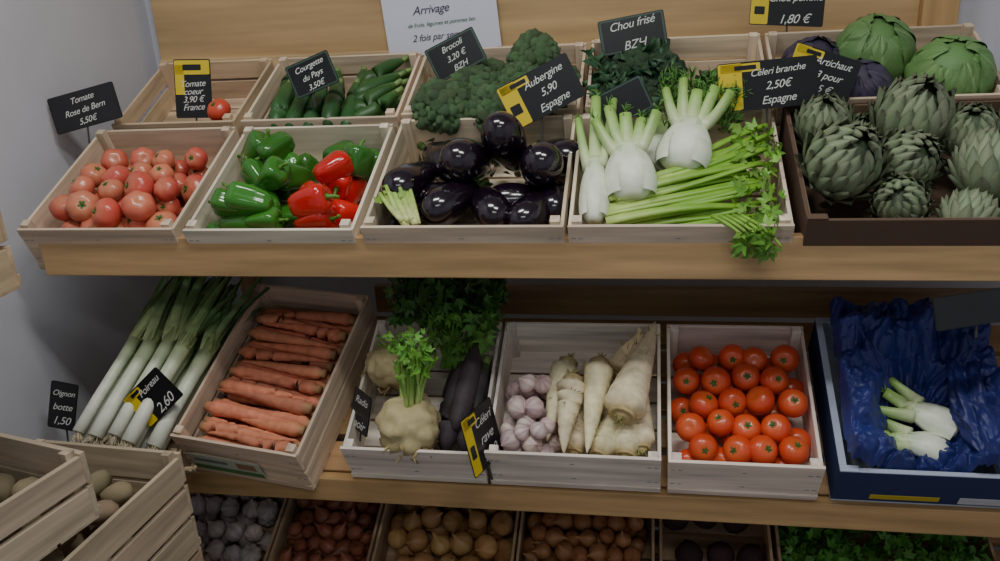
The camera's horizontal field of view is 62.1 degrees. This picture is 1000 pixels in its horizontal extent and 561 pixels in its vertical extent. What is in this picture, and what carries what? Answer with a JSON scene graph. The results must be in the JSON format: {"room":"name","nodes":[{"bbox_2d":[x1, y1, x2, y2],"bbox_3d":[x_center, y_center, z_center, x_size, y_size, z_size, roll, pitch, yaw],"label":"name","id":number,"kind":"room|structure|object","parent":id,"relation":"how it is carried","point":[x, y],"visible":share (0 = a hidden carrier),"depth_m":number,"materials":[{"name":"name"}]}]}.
{"room":"food shop","nodes":[
{"label":"food shop","id":0,"kind":"room"},
{"bbox_2d":[0,0,195,473],"bbox_3d":[-1.194,0.165,0.466,0.080,2.600,3.750,0,20,10],"label":"wall","id":1,"kind":"structure","parent":0,"point":[72,329],"depth_m":1.72,"materials":[{"name":"paint"}]},
{"bbox_3d":[-0.895,0.135,1.035,0.310,0.135,0.360,0,20,10],"label":"shelf","id":2,"kind":"object","parent":1,"relation":"attached to","visible":0},
{"bbox_2d":[0,211,21,297],"bbox_3d":[-0.867,0.008,0.993,0.362,0.126,0.348,0,20,10],"label":"wooden crate","id":3,"kind":"object","parent":2,"relation":"on","point":[10,281],"visible":1,"depth_m":1.11,"materials":[{"name":"brown wood"}]},
{"bbox_2d":[145,0,999,549],"bbox_3d":[0.366,-0.461,1.938,2.470,2.600,0.080,0,20,10],"label":"wall","id":4,"kind":"structure","parent":0,"point":[984,14],"depth_m":2.06,"materials":[{"name":"paint"}]},
{"bbox_2d":[150,0,959,79],"bbox_3d":[0.049,-0.624,1.850,1.805,1.000,0.045,0,20,10],"label":"panel","id":5,"kind":"object","parent":4,"relation":"attached to","point":[213,30],"visible":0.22,"depth_m":1.92,"materials":[{"name":"brown wood"}]},
{"bbox_2d":[381,0,501,54],"bbox_3d":[-0.144,-0.664,1.859,0.285,0.318,0.003,0,20,10],"label":"paper notice","id":6,"kind":"object","parent":5,"relation":"attached to","point":[410,25],"visible":0.88,"depth_m":1.89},
{"bbox_2d":[641,557,667,560],"bbox_3d":[0.126,1.431,0.660,2.470,0.050,3.670,0,20,10],"label":"floor","id":7,"kind":"structure","parent":0,"point":[656,558],"depth_m":2.32,"materials":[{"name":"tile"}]},
{"bbox_2d":[39,71,999,560],"bbox_3d":[0.271,0.271,1.786,2.095,1.340,0.649,0,20,10],"label":"wooden shelf","id":8,"kind":"object","parent":7,"relation":"on","point":[566,260],"visible":0.19,"depth_m":1.46,"materials":[{"name":"brown wood"}]},
{"bbox_2d":[16,126,239,269],"bbox_3d":[-0.694,-0.167,1.611,0.305,0.219,0.329,0,20,10],"label":"wooden crate","id":9,"kind":"object","parent":8,"relation":"on","point":[218,143],"visible":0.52,"depth_m":1.59,"materials":[{"name":"brown wood"}]},
{"bbox_2d":[47,81,122,143],"bbox_3d":[-0.844,-0.327,1.692,0.155,0.145,0.028,-3,20,2],"label":"price tag","id":10,"kind":"object","parent":9,"relation":"attached to","point":[94,105],"visible":1,"depth_m":1.69,"materials":[{"name":"plastic"}]},
{"bbox_2d":[48,147,207,227],"bbox_3d":[-0.692,-0.154,1.602,0.288,0.184,0.280,2,21,13],"label":"tomatoes","id":11,"kind":"object","parent":9,"relation":"in","point":[147,190],"visible":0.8,"depth_m":1.52,"materials":[{"name":"red plant"}]},
{"bbox_2d":[111,58,274,137],"bbox_3d":[-0.651,-0.375,1.819,0.270,0.194,0.271,0,20,10],"label":"wooden crate","id":12,"kind":"object","parent":8,"relation":"on","point":[240,94],"visible":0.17,"depth_m":1.86,"materials":[{"name":"brown wood"}]},
{"bbox_2d":[173,59,211,120],"bbox_3d":[-0.639,-0.376,1.736,0.082,0.169,0.035,-2,20,5],"label":"price tag","id":13,"kind":"object","parent":12,"relation":"attached to","point":[192,77],"visible":0.98,"depth_m":1.73,"materials":[{"name":"plastic"}]},
{"bbox_2d":[166,343,243,472],"bbox_3d":[-0.699,0.241,1.742,0.216,0.195,0.301,2,21,13],"label":"wooden crate","id":14,"kind":"object","parent":8,"relation":"on","point":[171,446],"visible":0.03,"depth_m":1.67,"materials":[{"name":"brown wood"}]},
{"bbox_2d":[47,380,78,441],"bbox_3d":[-0.853,0.268,1.626,0.071,0.147,0.030,-1,20,7],"label":"price tag","id":15,"kind":"object","parent":14,"relation":"attached to","point":[63,400],"visible":1,"depth_m":1.62,"materials":[{"name":"plastic"}]},
{"bbox_2d":[124,367,182,426],"bbox_3d":[-0.658,0.242,1.581,0.116,0.153,0.030,-5,20,-6],"label":"price tag","id":16,"kind":"object","parent":14,"relation":"attached to","point":[155,385],"visible":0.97,"depth_m":1.58,"materials":[{"name":"plastic"}]},
{"bbox_2d":[70,276,269,449],"bbox_3d":[-0.662,0.156,1.696,0.249,0.364,0.462,4,21,18],"label":"bunch","id":17,"kind":"object","parent":14,"relation":"in","point":[180,331],"visible":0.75,"depth_m":1.66,"materials":[{"name":"green plant"}]},
{"bbox_2d":[190,494,288,560],"bbox_3d":[-0.636,0.586,1.897,0.285,0.218,0.336,0,20,10],"label":"wooden crate","id":18,"kind":"object","parent":8,"relation":"on","point":[273,529],"visible":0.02,"depth_m":1.90,"materials":[{"name":"brown wood"}]},
{"bbox_2d":[190,493,283,560],"bbox_3d":[-0.631,0.557,1.914,0.260,0.159,0.220,0,20,9],"label":"garlic","id":19,"kind":"object","parent":18,"relation":"in","point":[235,525],"visible":0.6,"depth_m":1.89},
{"bbox_2d":[170,283,376,489],"bbox_3d":[-0.438,0.200,1.686,0.269,0.302,0.406,3,21,17],"label":"wooden crate","id":20,"kind":"object","parent":8,"relation":"on","point":[302,466],"visible":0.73,"depth_m":1.62,"materials":[{"name":"brown wood"}]},
{"bbox_2d":[197,308,356,451],"bbox_3d":[-0.440,0.215,1.688,0.230,0.235,0.334,3,21,18],"label":"pile","id":21,"kind":"object","parent":20,"relation":"in","point":[273,394],"visible":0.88,"depth_m":1.65,"materials":[{"name":"food"}]},
{"bbox_2d":[182,123,395,243],"bbox_3d":[-0.373,-0.163,1.555,0.308,0.216,0.328,0,20,10],"label":"wooden crate","id":22,"kind":"object","parent":8,"relation":"on","point":[313,140],"visible":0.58,"depth_m":1.51,"materials":[{"name":"brown wood"}]},
{"bbox_2d":[206,128,320,228],"bbox_3d":[-0.443,-0.176,1.545,0.201,0.199,0.251,-1,20,7],"label":"peppers","id":23,"kind":"object","parent":22,"relation":"in","point":[270,170],"visible":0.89,"depth_m":1.49,"materials":[{"name":"green plant"}]},
{"bbox_2d":[287,150,367,227],"bbox_3d":[-0.304,-0.149,1.508,0.124,0.165,0.200,2,21,14],"label":"pile","id":24,"kind":"object","parent":22,"relation":"in","point":[318,205],"visible":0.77,"depth_m":1.48,"materials":[{"name":"red plant"}]},
{"bbox_2d":[322,139,379,181],"bbox_3d":[-0.285,-0.227,1.590,0.123,0.097,0.144,1,20,12],"label":"peppers","id":25,"kind":"object","parent":22,"relation":"in","point":[364,159],"visible":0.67,"depth_m":1.53,"materials":[{"name":"green plant"}]},
{"bbox_2d":[268,498,384,560],"bbox_3d":[-0.380,0.588,1.852,0.225,0.218,0.336,0,20,10],"label":"wooden crate","id":26,"kind":"object","parent":8,"relation":"on","point":[292,508],"visible":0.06,"depth_m":1.86,"materials":[{"name":"brown wood"}]},
{"bbox_2d":[278,499,379,560],"bbox_3d":[-0.374,0.558,1.875,0.216,0.163,0.238,1,20,12],"label":"onions","id":27,"kind":"object","parent":26,"relation":"in","point":[336,533],"visible":0.8,"depth_m":1.84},
{"bbox_2d":[240,51,422,134],"bbox_3d":[-0.341,-0.373,1.764,0.325,0.194,0.271,0,20,10],"label":"wooden crate","id":28,"kind":"object","parent":8,"relation":"on","point":[348,64],"visible":0.18,"depth_m":1.77,"materials":[{"name":"brown wood"}]},
{"bbox_2d":[285,50,339,107],"bbox_3d":[-0.368,-0.394,1.629,0.106,0.107,0.020,-3,20,0],"label":"price tag","id":29,"kind":"object","parent":28,"relation":"in","point":[310,75],"visible":1,"depth_m":1.62,"materials":[{"name":"plastic"}]},
{"bbox_2d":[268,66,393,126],"bbox_3d":[-0.356,-0.374,1.745,0.272,0.125,0.246,0,20,10],"label":"pile","id":30,"kind":"object","parent":28,"relation":"in","point":[285,104],"visible":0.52,"depth_m":1.68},
{"bbox_2d":[353,55,412,116],"bbox_3d":[-0.239,-0.387,1.728,0.110,0.140,0.232,2,21,15],"label":"pile","id":31,"kind":"object","parent":28,"relation":"in","point":[378,90],"visible":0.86,"depth_m":1.69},
{"bbox_2d":[340,319,503,483],"bbox_3d":[-0.138,0.226,1.627,0.262,0.230,0.321,0,20,10],"label":"wooden crate","id":32,"kind":"object","parent":8,"relation":"on","point":[363,459],"visible":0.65,"depth_m":1.56,"materials":[{"name":"brown wood"}]},
{"bbox_2d":[351,386,371,441],"bbox_3d":[-0.261,0.255,1.561,0.021,0.101,0.066,-18,25,-36],"label":"price tag","id":33,"kind":"object","parent":32,"relation":"attached to","point":[362,403],"visible":0.97,"depth_m":1.55,"materials":[{"name":"plastic"}]},
{"bbox_2d":[360,332,414,395],"bbox_3d":[-0.216,0.163,1.614,0.112,0.123,0.110,0,48,10],"label":"celeriac","id":34,"kind":"object","parent":32,"relation":"in","point":[379,365],"depth_m":1.59,"materials":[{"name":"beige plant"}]},
{"bbox_2d":[375,325,441,463],"bbox_3d":[-0.169,0.206,1.508,0.124,0.262,0.136,-10,21,-18],"label":"celeriac","id":35,"kind":"object","parent":32,"relation":"in","point":[407,423],"visible":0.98,"depth_m":1.48,"materials":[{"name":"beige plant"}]},
{"bbox_2d":[382,277,510,368],"bbox_3d":[-0.108,0.064,1.638,0.256,0.200,0.184,0,20,10],"label":"parsley","id":36,"kind":"object","parent":32,"relation":"in","point":[447,306],"visible":0.9,"depth_m":1.61,"materials":[{"name":"plant"}]},
{"bbox_2d":[437,337,491,450],"bbox_3d":[-0.069,0.218,1.575,0.110,0.185,0.204,2,21,14],"label":"radishes","id":37,"kind":"object","parent":32,"relation":"in","point":[467,385],"visible":0.74,"depth_m":1.54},
{"bbox_2d":[371,503,521,560],"bbox_3d":[-0.114,0.590,1.805,0.305,0.218,0.336,0,20,10],"label":"wooden crate","id":38,"kind":"object","parent":8,"relation":"on","point":[383,551],"visible":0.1,"depth_m":1.85,"materials":[{"name":"brown wood"}]},
{"bbox_2d":[388,504,516,560],"bbox_3d":[-0.109,0.562,1.821,0.297,0.159,0.224,1,21,13],"label":"pile","id":39,"kind":"object","parent":38,"relation":"in","point":[408,535],"visible":0.78,"depth_m":1.80,"materials":[{"name":"food"}]},
{"bbox_2d":[360,114,576,242],"bbox_3d":[-0.040,-0.165,1.496,0.338,0.223,0.334,0,20,10],"label":"wooden crate","id":40,"kind":"object","parent":8,"relation":"on","point":[404,149],"visible":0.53,"depth_m":1.43,"materials":[{"name":"brown wood"}]},
{"bbox_2d":[373,185,420,224],"bbox_3d":[-0.162,-0.136,1.418,0.098,0.073,0.071,14,26,39],"label":"celery","id":41,"kind":"object","parent":40,"relation":"in","point":[402,205],"visible":0.94,"depth_m":1.41,"materials":[{"name":"green plant"}]},
{"bbox_2d":[381,157,438,201],"bbox_3d":[-0.153,-0.179,1.495,0.072,0.074,0.161,9,23,30],"label":"eggplant","id":42,"kind":"object","parent":40,"relation":"in","point":[417,176],"visible":0.78,"depth_m":1.45,"materials":[{"name":"purple plant"}]},
{"bbox_2d":[417,138,452,181],"bbox_3d":[-0.109,-0.225,1.547,0.072,0.073,0.162,-12,22,-23],"label":"eggplant","id":43,"kind":"object","parent":40,"relation":"in","point":[431,151],"visible":0.51,"depth_m":1.50,"materials":[{"name":"purple plant"}]},
{"bbox_2d":[420,178,489,224],"bbox_3d":[-0.078,-0.141,1.449,0.068,0.074,0.155,11,25,35],"label":"eggplant","id":44,"kind":"object","parent":40,"relation":"in","point":[446,203],"visible":0.77,"depth_m":1.40,"materials":[{"name":"purple plant"}]},
{"bbox_2d":[439,137,499,181],"bbox_3d":[-0.050,-0.217,1.477,0.078,0.089,0.162,6,22,24],"label":"eggplant","id":45,"kind":"object","parent":40,"relation":"in","point":[461,159],"visible":0.89,"depth_m":1.42,"materials":[{"name":"purple plant"}]},
{"bbox_2d":[471,180,510,224],"bbox_3d":[-0.019,-0.129,1.436,0.068,0.075,0.150,-7,20,-9],"label":"eggplant","id":46,"kind":"object","parent":40,"relation":"in","point":[489,206],"visible":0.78,"depth_m":1.38,"materials":[{"name":"purple plant"}]},
{"bbox_2d":[480,111,526,176],"bbox_3d":[0.017,-0.237,1.474,0.076,0.138,0.140,7,22,25],"label":"eggplant","id":47,"kind":"object","parent":40,"relation":"in","point":[502,135],"visible":0.83,"depth_m":1.42,"materials":[{"name":"purple plant"}]},
{"bbox_2d":[507,190,549,224],"bbox_3d":[0.062,-0.121,1.418,0.066,0.074,0.149,9,23,29],"label":"eggplant","id":48,"kind":"object","parent":40,"relation":"in","point":[532,208],"visible":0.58,"depth_m":1.37,"materials":[{"name":"purple plant"}]},
{"bbox_2d":[496,53,585,140],"bbox_3d":[0.075,-0.324,1.507,0.161,0.166,0.030,-4,20,-1],"label":"price tag","id":49,"kind":"object","parent":40,"relation":"attached to","point":[547,88],"visible":0.98,"depth_m":1.50,"materials":[{"name":"plastic"}]},
{"bbox_2d":[519,141,563,187],"bbox_3d":[0.068,-0.201,1.454,0.076,0.098,0.157,-5,20,-5],"label":"eggplant","id":50,"kind":"object","parent":40,"relation":"in","point":[541,163],"visible":0.98,"depth_m":1.39,"materials":[{"name":"purple plant"}]},
{"bbox_2d":[401,42,587,119],"bbox_3d":[0.000,-0.372,1.702,0.345,0.199,0.273,0,20,10],"label":"wooden crate","id":51,"kind":"object","parent":8,"relation":"on","point":[425,73],"visible":0.15,"depth_m":1.72,"materials":[{"name":"brown wood"}]},
{"bbox_2d":[410,78,469,135],"bbox_3d":[-0.111,-0.322,1.619,0.126,0.138,0.119,-14,23,-27],"label":"broccoli","id":52,"kind":"object","parent":51,"relation":"in","point":[439,105],"visible":0.98,"depth_m":1.58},
{"bbox_2d":[424,27,486,80],"bbox_3d":[-0.089,-0.437,1.689,0.126,0.148,0.028,-4,20,-1],"label":"price tag","id":53,"kind":"object","parent":51,"relation":"attached to","point":[464,48],"visible":0.97,"depth_m":1.68,"materials":[{"name":"plastic"}]},
{"bbox_2d":[450,64,497,95],"bbox_3d":[-0.051,-0.370,1.657,0.106,0.116,0.104,-14,22,-26],"label":"broccoli","id":54,"kind":"object","parent":51,"relation":"in","point":[473,76],"visible":0.47,"depth_m":1.62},
{"bbox_2d":[466,82,506,130],"bbox_3d":[-0.009,-0.318,1.605,0.111,0.126,0.114,-20,26,-39],"label":"broccoli","id":55,"kind":"object","parent":51,"relation":"in","point":[484,100],"visible":0.54,"depth_m":1.57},
{"bbox_2d":[506,28,560,67],"bbox_3d":[0.068,-0.440,1.666,0.107,0.130,0.108,-15,23,-29],"label":"broccoli","id":56,"kind":"object","parent":51,"relation":"in","point":[533,46],"visible":0.74,"depth_m":1.63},
{"bbox_2d":[484,321,660,492],"bbox_3d":[0.148,0.229,1.574,0.306,0.230,0.325,0,20,10],"label":"wooden crate","id":57,"kind":"object","parent":8,"relation":"on","point":[527,347],"visible":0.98,"depth_m":1.55,"materials":[{"name":"brown wood"}]},
{"bbox_2d":[460,397,503,479],"bbox_3d":[-0.029,0.291,1.473,0.029,0.138,0.100,8,23,29],"label":"price tag","id":58,"kind":"object","parent":57,"relation":"attached to","point":[479,428],"visible":0.87,"depth_m":1.46,"materials":[{"name":"plastic"}]},
{"bbox_2d":[500,374,560,452],"bbox_3d":[0.060,0.253,1.552,0.118,0.153,0.179,0,20,8],"label":"garlic","id":59,"kind":"object","parent":57,"relation":"in","point":[522,431],"visible":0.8,"depth_m":1.50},
{"bbox_2d":[544,352,578,440],"bbox_3d":[0.111,0.212,1.542,0.057,0.115,0.149,4,21,20],"label":"parsnip","id":60,"kind":"object","parent":57,"relation":"in","point":[559,368],"visible":0.65,"depth_m":1.54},
{"bbox_2d":[557,368,585,452],"bbox_3d":[0.131,0.232,1.497,0.057,0.105,0.141,-2,20,4],"label":"parsnip","id":61,"kind":"object","parent":57,"relation":"in","point":[571,388],"visible":0.99,"depth_m":1.49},
{"bbox_2d":[577,352,612,452],"bbox_3d":[0.172,0.216,1.504,0.061,0.117,0.177,2,21,15],"label":"parsnip","id":62,"kind":"object","parent":57,"relation":"in","point":[598,374],"visible":0.96,"depth_m":1.50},
{"bbox_2d":[590,408,617,455],"bbox_3d":[0.209,0.258,1.517,0.060,0.091,0.188,6,22,24],"label":"parsnip","id":63,"kind":"object","parent":57,"relation":"in","point":[602,444],"visible":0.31,"depth_m":1.47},
{"bbox_2d":[613,411,649,456],"bbox_3d":[0.244,0.247,1.511,0.062,0.107,0.198,5,22,22],"label":"parsnip","id":64,"kind":"object","parent":57,"relation":"in","point":[626,440],"visible":0.27,"depth_m":1.45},
{"bbox_2d":[603,321,661,425],"bbox_3d":[0.248,0.169,1.517,0.086,0.132,0.228,4,21,20],"label":"parsnip","id":65,"kind":"object","parent":57,"relation":"in","point":[626,399],"visible":1,"depth_m":1.46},
{"bbox_2d":[516,511,654,560],"bbox_3d":[0.181,0.592,1.753,0.285,0.218,0.336,0,20,10],"label":"wooden crate","id":66,"kind":"object","parent":8,"relation":"on","point":[649,523],"visible":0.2,"depth_m":1.79,"materials":[{"name":"brown wood"}]},
{"bbox_2d":[523,512,647,560],"bbox_3d":[0.181,0.558,1.770,0.275,0.180,0.227,1,21,13],"label":"onions","id":67,"kind":"object","parent":66,"relation":"in","point":[555,536],"visible":0.68,"depth_m":1.74,"materials":[{"name":"food"}]},
{"bbox_2d":[585,32,771,113],"bbox_3d":[0.345,-0.371,1.639,0.335,0.204,0.275,0,20,10],"label":"wooden crate","id":68,"kind":"object","parent":8,"relation":"on","point":[749,45],"visible":0.13,"depth_m":1.69,"materials":[{"name":"brown wood"}]},
{"bbox_2d":[580,36,678,120],"bbox_3d":[0.250,-0.370,1.589,0.204,0.181,0.242,0,20,9],"label":"kale","id":69,"kind":"object","parent":68,"relation":"in","point":[602,75],"visible":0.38,"depth_m":1.58,"materials":[{"name":"green plant"}]},
{"bbox_2d":[597,9,666,56],"bbox_3d":[0.263,-0.461,1.638,0.137,0.134,0.026,-2,20,3],"label":"price tag","id":70,"kind":"object","parent":68,"relation":"attached to","point":[616,35],"visible":0.97,"depth_m":1.63,"materials":[{"name":"plastic"}]},
{"bbox_2d":[568,108,794,242],"bbox_3d":[0.304,-0.162,1.435,0.345,0.223,0.334,0,20,10],"label":"wooden crate","id":71,"kind":"object","parent":8,"relation":"on","point":[578,232],"visible":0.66,"depth_m":1.32,"materials":[{"name":"brown wood"}]},
{"bbox_2d":[574,89,617,224],"bbox_3d":[0.154,-0.214,1.405,0.077,0.201,0.222,2,21,13],"label":"bulb","id":72,"kind":"object","parent":71,"relation":"in","point":[594,201],"visible":0.87,"depth_m":1.37,"materials":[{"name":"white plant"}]},
{"bbox_2d":[583,96,663,201],"bbox_3d":[0.219,-0.218,1.382,0.123,0.160,0.170,-7,20,-10],"label":"bulb","id":73,"kind":"object","parent":71,"relation":"in","point":[630,173],"visible":1,"depth_m":1.35,"materials":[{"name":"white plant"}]},
{"bbox_2d":[599,75,653,123],"bbox_3d":[0.216,-0.304,1.455,0.104,0.105,0.020,-4,20,-1],"label":"price tag","id":74,"kind":"object","parent":71,"relation":"attached to","point":[633,91],"visible":0.68,"depth_m":1.45,"materials":[{"name":"plastic"}]},
{"bbox_2d":[604,117,786,264],"bbox_3d":[0.336,-0.136,1.304,0.325,0.189,0.233,-8,21,-14],"label":"celery","id":75,"kind":"object","parent":71,"relation":"in","point":[683,195],"visible":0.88,"depth_m":1.33,"materials":[{"name":"green plant"}]},
{"bbox_2d":[655,69,739,170],"bbox_3d":[0.326,-0.261,1.390,0.135,0.169,0.146,4,21,20],"label":"bulb","id":76,"kind":"object","parent":71,"relation":"in","point":[687,144],"visible":0.97,"depth_m":1.38,"materials":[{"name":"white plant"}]},
{"bbox_2d":[655,60,752,133],"bbox_3d":[0.356,-0.318,1.457,0.164,0.133,0.127,-2,20,5],"label":"fronds","id":77,"kind":"object","parent":71,"relation":"in","point":[737,118],"visible":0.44,"depth_m":1.46,"materials":[{"name":"green plant"}]},
{"bbox_2d":[717,55,818,132],"bbox_3d":[0.462,-0.310,1.432,0.172,0.144,0.029,-2,20,4],"label":"price tag","id":78,"kind":"object","parent":71,"relation":"attached to","point":[780,82],"visible":0.99,"depth_m":1.43,"materials":[{"name":"plastic"}]},
{"bbox_2d":[659,519,773,560],"bbox_3d":[0.442,0.594,1.706,0.225,0.218,0.336,0,20,10],"label":"wooden crate","id":79,"kind":"object","parent":8,"relation":"on","point":[668,543],"visible":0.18,"depth_m":1.79,"materials":[{"name":"brown wood"}]},
{"bbox_2d":[662,519,765,560],"bbox_3d":[0.443,0.572,1.736,0.216,0.139,0.215,0,20,10],"label":"beets","id":80,"kind":"object","parent":79,"relation":"in","point":[688,550],"visible":0.62,"depth_m":1.72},
{"bbox_2d":[666,324,825,499],"bbox_3d":[0.436,0.231,1.524,0.253,0.230,0.323,0,20,10],"label":"wooden crate","id":81,"kind":"object","parent":8,"relation":"on","point":[803,481],"visible":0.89,"depth_m":1.46,"materials":[{"name":"brown wood"}]},
{"bbox_2d":[671,344,810,464],"bbox_3d":[0.434,0.233,1.509,0.250,0.186,0.245,1,20,12],"label":"tomatoes","id":82,"kind":"object","parent":81,"relation":"in","point":[735,373],"visible":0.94,"depth_m":1.48,"materials":[{"name":"red plant"}]},
{"bbox_2d":[763,23,999,140],"bbox_3d":[0.709,-0.369,1.574,0.385,0.204,0.275,0,20,10],"label":"wooden crate","id":83,"kind":"object","parent":8,"relation":"on","point":[775,43],"visible":0.16,"depth_m":1.61,"materials":[{"name":"brown wood"}]},
{"bbox_2d":[749,0,824,31],"bbox_3d":[0.577,-0.510,1.669,0.150,0.154,0.031,-1,20,5],"label":"price tag","id":84,"kind":"object","parent":83,"relation":"in","point":[806,13],"visible":0.98,"depth_m":1.66,"materials":[{"name":"plastic"}]},
{"bbox_2d":[850,58,892,96],"bbox_3d":[0.657,-0.351,1.514,0.105,0.108,0.108,-11,21,-20],"label":"cabbage","id":85,"kind":"object","parent":83,"relation":"in","point":[872,74],"visible":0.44,"depth_m":1.47,"materials":[{"name":"purple plant"}]},
{"bbox_2d":[833,13,915,80],"bbox_3d":[0.705,-0.429,1.568,0.146,0.145,0.145,9,23,30],"label":"cabbage","id":86,"kind":"object","parent":83,"relation":"in","point":[884,39],"visible":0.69,"depth_m":1.51,"materials":[{"name":"green plant"}]},
{"bbox_2d":[904,35,996,93],"bbox_3d":[0.811,-0.368,1.495,0.147,0.142,0.144,-15,23,-29],"label":"cabbage","id":87,"kind":"object","parent":83,"relation":"in","point":[966,64],"visible":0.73,"depth_m":1.44,"materials":[{"name":"green plant"}]},
{"bbox_2d":[770,525,996,560],"bbox_3d":[0.764,0.596,1.649,0.410,0.218,0.336,0,20,10],"label":"wooden crate","id":88,"kind":"object","parent":8,"relation":"on","point":[777,551],"visible":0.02,"depth_m":1.73,"materials":[{"name":"brown wood"}]},
{"bbox_2d":[773,525,993,560],"bbox_3d":[0.761,0.551,1.640,0.424,0.163,0.250,1,20,12],"label":"heap","id":89,"kind":"object","parent":88,"relation":"in","point":[827,552],"visible":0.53,"depth_m":1.66,"materials":[{"name":"green plant"}]},
{"bbox_2d":[779,98,999,245],"bbox_3d":[0.695,-0.161,1.358,0.420,0.235,0.339,0,20,10],"label":"box","id":90,"kind":"object","parent":8,"relation":"on","point":[820,223],"visible":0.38,"depth_m":1.26,"materials":[{"name":"wood"}]},
{"bbox_2d":[791,91,860,146],"bbox_3d":[0.550,-0.259,1.404,0.112,0.119,0.103,-2,20,4],"label":"artichoke","id":91,"kind":"object","parent":90,"relation":"in","point":[811,114],"visible":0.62,"depth_m":1.38,"materials":[{"name":"green plant"}]},
{"bbox_2d":[792,42,861,101],"bbox_3d":[0.564,-0.350,1.455,0.135,0.133,0.025,0,20,8],"label":"price tag","id":92,"kind":"object","parent":90,"relation":"attached to","point":[837,73],"visible":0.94,"depth_m":1.45,"materials":[{"name":"plastic"}]},
{"bbox_2d":[793,115,892,205],"bbox_3d":[0.544,-0.189,1.306,0.141,0.138,0.141,15,27,40],"label":"artichoke","id":93,"kind":"object","parent":90,"relation":"in","point":[842,161],"visible":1,"depth_m":1.27,"materials":[{"name":"green plant"}]},
{"bbox_2d":[864,171,935,217],"bbox_3d":[0.614,-0.119,1.280,0.094,0.102,0.099,-5,20,-4],"label":"artichoke","id":94,"kind":"object","parent":90,"relation":"in","point":[899,196],"visible":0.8,"depth_m":1.25,"materials":[{"name":"green plant"}]},
{"bbox_2d":[882,124,947,188],"bbox_3d":[0.651,-0.189,1.330,0.113,0.120,0.116,-21,27,-40],"label":"artichoke","id":95,"kind":"object","parent":90,"relation":"in","point":[909,152],"visible":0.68,"depth_m":1.29,"materials":[{"name":"green plant"}]},
{"bbox_2d":[867,71,962,145],"bbox_3d":[0.686,-0.264,1.379,0.153,0.162,0.140,1,20,11],"label":"artichoke","id":96,"kind":"object","parent":90,"relation":"in","point":[922,102],"visible":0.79,"depth_m":1.33,"materials":[{"name":"green plant"}]},
{"bbox_2d":[935,186,999,217],"bbox_3d":[0.719,-0.101,1.272,0.091,0.088,0.090,0,20,10],"label":"artichoke","id":97,"kind":"object","parent":90,"relation":"in","point":[966,203],"visible":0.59,"depth_m":1.25,"materials":[{"name":"green plant"}]},
{"bbox_2d":[939,100,999,156],"bbox_3d":[0.767,-0.236,1.347,0.109,0.114,0.105,-11,21,-21],"label":"artichoke","id":98,"kind":"object","parent":90,"relation":"in","point":[971,117],"visible":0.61,"depth_m":1.32,"materials":[{"name":"green plant"}]},
{"bbox_2d":[943,125,999,199],"bbox_3d":[0.761,-0.167,1.289,0.128,0.145,0.127,2,21,15],"label":"artichoke","id":99,"kind":"object","parent":90,"relation":"in","point":[976,164],"visible":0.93,"depth_m":1.26,"materials":[{"name":"green plant"}]},
{"bbox_2d":[807,317,999,508],"bbox_3d":[0.727,0.226,1.478,0.290,0.242,0.334,0,20,10],"label":"cardboard box","id":100,"kind":"object","parent":8,"relation":"on","point":[848,479],"visible":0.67,"depth_m":1.40,"materials":[{"name":"cardboard"}]},
{"bbox_2d":[829,296,999,472],"bbox_3d":[0.716,0.175,1.419,0.260,0.239,0.274,0,20,10],"label":"plastic bag","id":101,"kind":"object","parent":100,"relation":"in","point":[956,370],"visible":0.79,"depth_m":1.42,"materials":[{"name":"plastic"}]},
{"bbox_2d":[884,419,949,459],"bbox_3d":[0.680,0.274,1.390,0.133,0.052,0.088,8,23,29],"label":"bulb","id":102,"kind":"object","parent":101,"relation":"in","point":[922,443],"visible":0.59,"depth_m":1.38,"materials":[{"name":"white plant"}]},
{"bbox_2d":[880,377,958,440],"bbox_3d":[0.701,0.218,1.418,0.152,0.092,0.084,15,27,41],"label":"bulb","id":103,"kind":"object","parent":101,"relation":"in","point":[911,408],"visible":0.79,"depth_m":1.41,"materials":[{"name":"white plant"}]},
{"bbox_2d":[932,288,999,337],"bbox_3d":[0.724,0.048,1.258,0.135,0.080,0.015,-2,20,3],"label":"price tag","id":104,"kind":"object","parent":8,"relation":"attached to","point":[976,308],"visible":1,"depth_m":1.26,"materials":[{"name":"plastic"}]},
{"bbox_3d":[-0.715,1.019,1.549,0.300,0.206,0.408,2,21,14],"label":"wooden crate","id":105,"kind":"object","parent":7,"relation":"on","visible":0},
{"bbox_3d":[-0.726,0.831,1.481,0.300,0.206,0.408,2,21,14],"label":"wooden crate","id":106,"kind":"object","parent":105,"relation":"on","visible":0},
{"bbox_2d":[188,546,203,560],"bbox_3d":[-0.737,0.644,1.412,0.300,0.206,0.408,2,21,14],"label":"wooden crate","id":107,"kind":"object","parent":106,"relation":"on","point":[197,556],"visible":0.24,"depth_m":1.52,"materials":[{"name":"brown wood"}]},
{"bbox_2d":[11,439,201,560],"bbox_3d":[-0.748,0.456,1.344,0.300,0.206,0.408,2,21,14],"label":"wooden crate","id":108,"kind":"object","parent":107,"relation":"on","point":[166,491],"visible":0.55,"depth_m":1.43,"materials":[{"name":"brown wood"}]},
{"bbox_2d":[0,433,101,560],"bbox_3d":[-0.822,0.356,1.145,0.290,0.121,0.388,5,22,22],"label":"wooden crate","id":109,"kind":"object","parent":108,"relation":"on","point":[66,476],"visible":1,"depth_m":1.21,"materials":[{"name":"brown wood"}]},
{"bbox_2d":[0,473,62,539],"bbox_3d":[-0.820,0.369,1.153,0.268,0.076,0.365,5,22,22],"label":"pile","id":110,"kind":"object","parent":109,"relation":"in","point":[8,487],"visible":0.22,"depth_m":1.24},
{"bbox_2d":[40,469,174,560],"bbox_3d":[-0.743,0.450,1.344,0.288,0.150,0.361,2,21,14],"label":"pile","id":111,"kind":"object","parent":108,"relation":"in","point":[111,498],"visible":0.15,"depth_m":1.41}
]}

